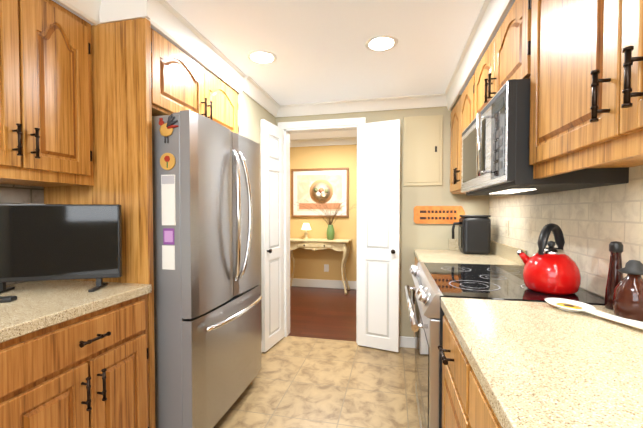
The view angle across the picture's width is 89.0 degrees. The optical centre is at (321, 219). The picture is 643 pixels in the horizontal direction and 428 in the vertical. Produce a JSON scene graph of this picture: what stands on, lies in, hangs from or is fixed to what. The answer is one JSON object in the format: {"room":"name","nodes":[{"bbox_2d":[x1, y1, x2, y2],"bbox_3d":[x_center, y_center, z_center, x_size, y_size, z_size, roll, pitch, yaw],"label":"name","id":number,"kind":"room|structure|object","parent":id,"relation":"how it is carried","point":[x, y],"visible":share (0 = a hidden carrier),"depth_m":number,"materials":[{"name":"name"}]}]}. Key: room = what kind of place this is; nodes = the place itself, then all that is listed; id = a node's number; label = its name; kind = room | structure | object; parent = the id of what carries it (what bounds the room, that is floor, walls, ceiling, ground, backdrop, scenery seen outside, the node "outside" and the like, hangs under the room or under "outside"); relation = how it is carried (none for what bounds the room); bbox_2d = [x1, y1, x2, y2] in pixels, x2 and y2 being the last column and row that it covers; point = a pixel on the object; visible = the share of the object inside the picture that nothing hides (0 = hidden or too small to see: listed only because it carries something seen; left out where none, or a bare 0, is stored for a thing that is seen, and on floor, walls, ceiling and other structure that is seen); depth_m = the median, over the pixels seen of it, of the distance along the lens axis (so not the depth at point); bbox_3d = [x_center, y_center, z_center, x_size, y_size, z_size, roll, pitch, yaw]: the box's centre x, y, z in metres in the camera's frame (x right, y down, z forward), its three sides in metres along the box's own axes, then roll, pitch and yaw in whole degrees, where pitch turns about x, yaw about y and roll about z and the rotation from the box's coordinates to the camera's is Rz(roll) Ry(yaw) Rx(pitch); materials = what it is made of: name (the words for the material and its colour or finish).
{"room":"kitchen","nodes":[
{"label":"kitchen","id":0,"kind":"room"},
{"bbox_2d":[218,78,275,340],"bbox_3d":[-0.875,0.039,3.045,0.702,2.300,0.915,0,1,12],"label":"wall","id":1,"kind":"structure","parent":0,"point":[252,113],"depth_m":2.72,"materials":[{"name":"beige paint"}]},
{"bbox_2d":[151,28,238,132],"bbox_3d":[-1.005,-0.764,2.094,0.640,0.390,0.940,0,1,12],"label":"upper cabinet","id":2,"kind":"object","parent":1,"relation":"attached to","point":[181,80],"visible":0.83,"depth_m":1.85,"materials":[{"name":"brown wood"}]},
{"bbox_2d":[135,0,282,117],"bbox_3d":[-0.615,-1.028,2.392,0.075,0.135,1.790,0,1,12],"label":"crown molding","id":3,"kind":"structure","parent":1,"relation":"attached to","point":[165,18],"depth_m":1.93,"materials":[{"name":"white paint"}]},
{"bbox_2d":[261,119,283,351],"bbox_3d":[-0.454,0.146,3.070,0.085,2.060,0.380,0,1,12],"label":"door leaf","id":4,"kind":"structure","parent":1,"relation":"in","point":[272,254],"depth_m":3.02,"materials":[{"name":"white paint"}]},
{"bbox_2d":[52,0,514,104],"bbox_3d":[-0.329,-1.094,0.626,2.790,0.080,5.115,0,1,12],"label":"ceiling","id":5,"kind":"structure","parent":0,"point":[320,50],"depth_m":2.00,"materials":[{"name":"white paint"}]},
{"bbox_2d":[55,0,114,25],"bbox_3d":[-1.266,-0.987,0.672,0.060,0.135,1.900,0,1,12],"label":"crown molding","id":6,"kind":"structure","parent":5,"relation":"attached to","point":[96,12],"depth_m":1.55,"materials":[{"name":"white paint"}]},
{"bbox_2d":[247,50,276,64],"bbox_3d":[-0.400,-1.088,2.200,0.200,0.006,0.200,0,1,12],"label":"recessed light","id":7,"kind":"object","parent":5,"relation":"in","point":[263,57],"visible":1,"depth_m":2.19,"materials":[{"name":"white glass"}]},
{"bbox_2d":[365,35,397,51],"bbox_3d":[0.370,-1.084,2.022,0.200,0.006,0.200,0,1,12],"label":"recessed light","id":8,"kind":"object","parent":5,"relation":"in","point":[381,43],"visible":1,"depth_m":2.01,"materials":[{"name":"white paint"}]},
{"bbox_2d":[213,286,419,427],"bbox_3d":[-0.159,1.249,1.814,4.400,0.060,7.400,0,1,12],"label":"floor","id":9,"kind":"structure","parent":0,"point":[301,382],"depth_m":2.46,"materials":[{"name":"tile"}]},
{"bbox_2d":[0,294,149,427],"bbox_3d":[-1.169,0.792,1.297,0.676,0.878,0.670,0,1,12],"label":"base cabinet","id":10,"kind":"object","parent":9,"relation":"on","point":[90,370],"visible":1,"depth_m":1.20,"materials":[{"name":"brown wood"}]},
{"bbox_2d":[0,280,151,342],"bbox_3d":[-1.183,0.331,1.284,0.634,0.040,0.680,0,1,12],"label":"countertop","id":11,"kind":"structure","parent":10,"relation":"on","point":[36,306],"depth_m":1.26,"materials":[{"name":"stone"}]},
{"bbox_2d":[0,296,16,302],"bbox_3d":[-1.253,0.303,1.232,0.160,0.016,0.040,0,1,-16],"label":"remote control","id":12,"kind":"object","parent":11,"relation":"on","point":[7,299],"visible":0.98,"depth_m":1.24,"materials":[{"name":"black plastic"}]},
{"bbox_2d":[0,204,121,293],"bbox_3d":[-1.174,0.120,1.415,0.546,0.374,0.150,0,1,-14],"label":"tv","id":13,"kind":"object","parent":11,"relation":"on","point":[43,242],"visible":1,"depth_m":1.42,"materials":[{"name":"black plastic"}]},
{"bbox_2d":[44,18,154,427],"bbox_3d":[-1.121,0.138,1.638,0.617,2.170,0.036,0,1,12],"label":"panel","id":14,"kind":"object","parent":9,"relation":"on","point":[121,110],"visible":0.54,"depth_m":1.57,"materials":[{"name":"brown wood"}]},
{"bbox_2d":[152,110,261,427],"bbox_3d":[-0.879,0.332,2.096,0.862,1.759,0.884,0,1,12],"label":"refrigerator","id":15,"kind":"object","parent":9,"relation":"on","point":[207,248],"visible":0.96,"depth_m":1.69,"materials":[{"name":"grey metal"}]},
{"bbox_2d":[290,238,351,294],"bbox_3d":[-0.077,0.730,5.242,1.070,0.826,0.406,0,1,12],"label":"console table","id":16,"kind":"object","parent":9,"relation":"on","point":[314,244],"visible":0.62,"depth_m":5.08,"materials":[{"name":"beige paint"}]},
{"bbox_2d":[301,223,310,238],"bbox_3d":[-0.249,0.184,5.310,0.170,0.260,0.170,0,1,12],"label":"table lamp","id":17,"kind":"object","parent":16,"relation":"on","point":[305,226],"visible":1,"depth_m":5.27,"materials":[{"name":"white fabric"}]},
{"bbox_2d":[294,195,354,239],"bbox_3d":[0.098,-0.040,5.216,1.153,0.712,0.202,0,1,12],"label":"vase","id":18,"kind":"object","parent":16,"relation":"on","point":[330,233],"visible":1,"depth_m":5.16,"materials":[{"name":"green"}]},
{"bbox_2d":[412,256,417,336],"bbox_3d":[1.059,0.762,2.552,0.676,0.878,0.839,0,1,12],"label":"base cabinet","id":19,"kind":"object","parent":9,"relation":"on","point":[414,291],"visible":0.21,"depth_m":2.73,"materials":[{"name":"brown wood"}]},
{"bbox_2d":[414,239,526,265],"bbox_3d":[1.069,0.251,2.535,0.633,0.140,0.843,0,1,12],"label":"countertop","id":20,"kind":"structure","parent":19,"relation":"on","point":[501,254],"depth_m":2.45,"materials":[{"name":"stone"}]},
{"bbox_2d":[452,215,490,254],"bbox_3d":[1.221,0.119,2.704,0.286,0.314,0.200,0,1,12],"label":"coffee maker","id":21,"kind":"object","parent":20,"relation":"on","point":[474,234],"visible":1,"depth_m":2.60,"materials":[{"name":"black plastic"}]},
{"bbox_2d":[438,314,457,427],"bbox_3d":[0.746,0.798,1.031,0.637,0.878,0.467,0,1,12],"label":"base cabinet","id":22,"kind":"object","parent":9,"relation":"on","point":[450,342],"depth_m":1.15,"materials":[{"name":"brown wood"}]},
{"bbox_2d":[454,342,501,427],"bbox_3d":[0.646,0.809,0.571,0.637,0.878,0.611,0,1,12],"label":"base cabinet","id":23,"kind":"object","parent":9,"relation":"on","point":[465,403],"depth_m":0.87,"materials":[{"name":"brown wood"}]},
{"bbox_2d":[441,297,642,427],"bbox_3d":[0.583,0.304,0.311,0.633,0.140,1.924,0,1,12],"label":"countertop","id":24,"kind":"structure","parent":23,"relation":"on","point":[540,365],"depth_m":0.75,"materials":[{"name":"stone"}]},
{"bbox_2d":[544,298,642,329],"bbox_3d":[0.877,0.302,1.063,0.184,0.027,0.318,0,1,12],"label":"spoon rest","id":25,"kind":"object","parent":24,"relation":"on","point":[568,305],"visible":0.98,"depth_m":1.09,"materials":[{"name":"white ceramic"}]},
{"bbox_2d":[604,241,622,309],"bbox_3d":[1.033,0.194,1.150,0.056,0.238,0.056,0,1,12],"label":"bottle","id":26,"kind":"object","parent":24,"relation":"on","point":[615,277],"visible":0.71,"depth_m":1.14,"materials":[{"name":"red glass"}]},
{"bbox_2d":[613,260,642,321],"bbox_3d":[0.993,0.222,1.041,0.100,0.188,0.098,0,1,12],"label":"bottle","id":27,"kind":"object","parent":24,"relation":"on","point":[628,298],"visible":0.98,"depth_m":1.02,"materials":[{"name":"brown glass"}]},
{"bbox_2d":[405,262,604,427],"bbox_3d":[0.820,0.746,1.711,0.723,0.910,0.888,0,1,12],"label":"range","id":28,"kind":"object","parent":9,"relation":"on","point":[434,283],"visible":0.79,"depth_m":1.46,"materials":[{"name":"black"}]},
{"bbox_2d":[517,223,580,294],"bbox_3d":[0.977,0.159,1.397,0.209,0.286,0.204,0,1,12],"label":"kettle","id":29,"kind":"object","parent":28,"relation":"on","point":[551,269],"visible":1,"depth_m":1.34,"materials":[{"name":"red metal"}]},
{"bbox_2d":[290,144,356,280],"bbox_3d":[0.621,-0.096,5.349,4.400,2.460,0.100,0,1,12],"label":"wall","id":30,"kind":"structure","parent":0,"point":[309,263],"depth_m":5.42,"materials":[{"name":"yellow paint"}]},
{"bbox_2d":[291,167,348,217],"bbox_3d":[-0.034,-0.443,5.415,0.970,0.810,0.026,0,1,12],"label":"picture frame","id":31,"kind":"object","parent":30,"relation":"attached to","point":[327,186],"visible":0.96,"depth_m":5.41,"materials":[{"name":"brown wood"}]},
{"bbox_2d":[290,278,355,288],"bbox_3d":[0.608,1.067,5.320,4.200,0.135,0.016,0,1,12],"label":"baseboard","id":32,"kind":"structure","parent":30,"relation":"attached to","point":[319,283],"depth_m":5.44,"materials":[{"name":"white paint"}]},
{"bbox_2d":[290,136,356,146],"bbox_3d":[0.601,-1.268,5.233,4.200,0.110,0.080,0,1,12],"label":"crown molding","id":33,"kind":"structure","parent":30,"relation":"attached to","point":[337,140],"depth_m":5.35,"materials":[{"name":"white paint"}]},
{"bbox_2d":[324,264,328,271],"bbox_3d":[0.082,0.802,5.432,0.080,0.120,0.007,0,1,12],"label":"electrical outlet","id":34,"kind":"object","parent":30,"relation":"attached to","point":[326,267],"visible":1,"depth_m":5.43,"materials":[{"name":"white plastic"}]},
{"bbox_2d":[290,130,356,139],"bbox_3d":[0.400,-1.342,4.310,4.400,0.080,2.165,0,1,12],"label":"ceiling","id":35,"kind":"structure","parent":0,"point":[352,133],"depth_m":5.14,"materials":[{"name":"white"}]},
{"bbox_2d":[276,95,488,336],"bbox_3d":[0.524,-0.084,3.143,1.988,2.540,0.120,0,1,12],"label":"wall","id":36,"kind":"structure","parent":0,"point":[413,235],"depth_m":3.01,"materials":[{"name":"beige paint"}]},
{"bbox_2d":[278,117,365,342],"bbox_3d":[0.004,0.109,3.261,0.871,2.150,0.156,0,1,12],"label":"door frame","id":37,"kind":"structure","parent":36,"relation":"attached to","point":[330,125],"depth_m":3.26,"materials":[{"name":"white paint"}]},
{"bbox_2d":[283,93,442,116],"bbox_3d":[0.341,-1.064,3.060,1.500,0.095,0.075,0,1,12],"label":"crown molding","id":38,"kind":"structure","parent":36,"relation":"attached to","point":[426,100],"depth_m":3.04,"materials":[{"name":"white paint"}]},
{"bbox_2d":[357,119,399,351],"bbox_3d":[0.512,0.149,2.967,0.384,2.060,0.154,0,1,12],"label":"door leaf","id":39,"kind":"structure","parent":36,"relation":"in","point":[378,269],"depth_m":2.96,"materials":[{"name":"white paint"}]},
{"bbox_2d":[399,336,414,347],"bbox_3d":[0.643,1.139,3.078,0.466,0.100,0.014,0,1,12],"label":"baseboard","id":40,"kind":"structure","parent":36,"relation":"attached to","point":[407,342],"depth_m":3.04,"materials":[{"name":"white paint"}]},
{"bbox_2d":[403,115,442,185],"bbox_3d":[0.919,-0.625,2.971,0.342,0.630,0.021,0,1,12],"label":"panel","id":41,"kind":"object","parent":36,"relation":"attached to","point":[422,149],"visible":1,"depth_m":2.97,"materials":[{"name":"beige paint"}]},
{"bbox_2d":[414,206,464,223],"bbox_3d":[1.061,-0.044,2.954,0.443,0.160,0.016,0,1,12],"label":"sign","id":42,"kind":"object","parent":36,"relation":"attached to","point":[436,214],"visible":0.96,"depth_m":2.95,"materials":[{"name":"brown wood"}]},
{"bbox_2d":[443,0,512,110],"bbox_3d":[0.739,-0.998,1.136,0.080,0.135,3.665,0,1,12],"label":"crown molding","id":43,"kind":"structure","parent":36,"relation":"attached to","point":[491,13],"depth_m":1.89,"materials":[{"name":"white paint"}]},
{"bbox_2d":[579,288,604,298],"bbox_3d":[0.998,0.102,0.426,0.100,2.300,5.235,0,1,12],"label":"wall","id":44,"kind":"structure","parent":0,"point":[592,293],"depth_m":1.40,"materials":[{"name":"beige"}]},
{"bbox_2d":[450,73,474,193],"bbox_3d":[1.201,-0.593,2.470,0.376,0.750,0.875,0,1,12],"label":"upper cabinet","id":45,"kind":"object","parent":44,"relation":"attached to","point":[462,115],"visible":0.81,"depth_m":2.51,"materials":[{"name":"brown wood"}]},
{"bbox_2d":[474,0,530,118],"bbox_3d":[1.015,-0.748,1.614,0.376,0.399,0.860,0,1,12],"label":"upper cabinet","id":46,"kind":"object","parent":44,"relation":"attached to","point":[506,57],"visible":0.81,"depth_m":1.47,"materials":[{"name":"brown wood"}]},
{"bbox_2d":[461,78,628,195],"bbox_3d":[0.975,-0.341,1.633,0.456,0.404,0.856,0,1,12],"label":"microwave","id":47,"kind":"object","parent":46,"relation":"attached to","point":[495,149],"visible":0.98,"depth_m":1.29,"materials":[{"name":"black"}]},
{"bbox_2d":[489,165,642,297],"bbox_3d":[1.086,0.056,1.086,0.010,0.520,3.665,0,1,12],"label":"backsplash","id":48,"kind":"structure","parent":44,"relation":"attached to","point":[592,223],"depth_m":1.43,"materials":[{"name":"tile"}]},
{"bbox_2d":[505,220,508,235],"bbox_3d":[1.366,0.061,2.413,0.008,0.115,0.075,0,1,12],"label":"electrical outlet","id":49,"kind":"object","parent":48,"relation":"attached to","point":[506,227],"visible":1,"depth_m":2.40,"materials":[{"name":"beige plastic"}]},
{"bbox_2d":[528,0,642,178],"bbox_3d":[0.833,-0.533,0.691,0.337,0.785,1.023,0,1,12],"label":"upper cabinet","id":50,"kind":"object","parent":44,"relation":"attached to","point":[586,93],"visible":1,"depth_m":0.84,"materials":[{"name":"brown wood"}]},
{"bbox_3d":[-1.728,0.098,0.553,0.100,2.300,4.320,0,1,12],"label":"wall","id":51,"kind":"structure","parent":0,"visible":0},
{"bbox_2d":[0,184,43,285],"bbox_3d":[-1.499,0.049,1.348,0.008,0.520,0.683,0,1,12],"label":"backsplash","id":52,"kind":"structure","parent":51,"relation":"attached to","point":[16,194],"depth_m":1.57,"materials":[{"name":"grey tile"}]},
{"bbox_2d":[0,0,93,186],"bbox_3d":[-1.331,-0.550,1.316,0.337,0.780,0.640,0,1,12],"label":"upper cabinet","id":53,"kind":"object","parent":51,"relation":"attached to","point":[46,127],"visible":1,"depth_m":1.35,"materials":[{"name":"brown wood"}]}
]}

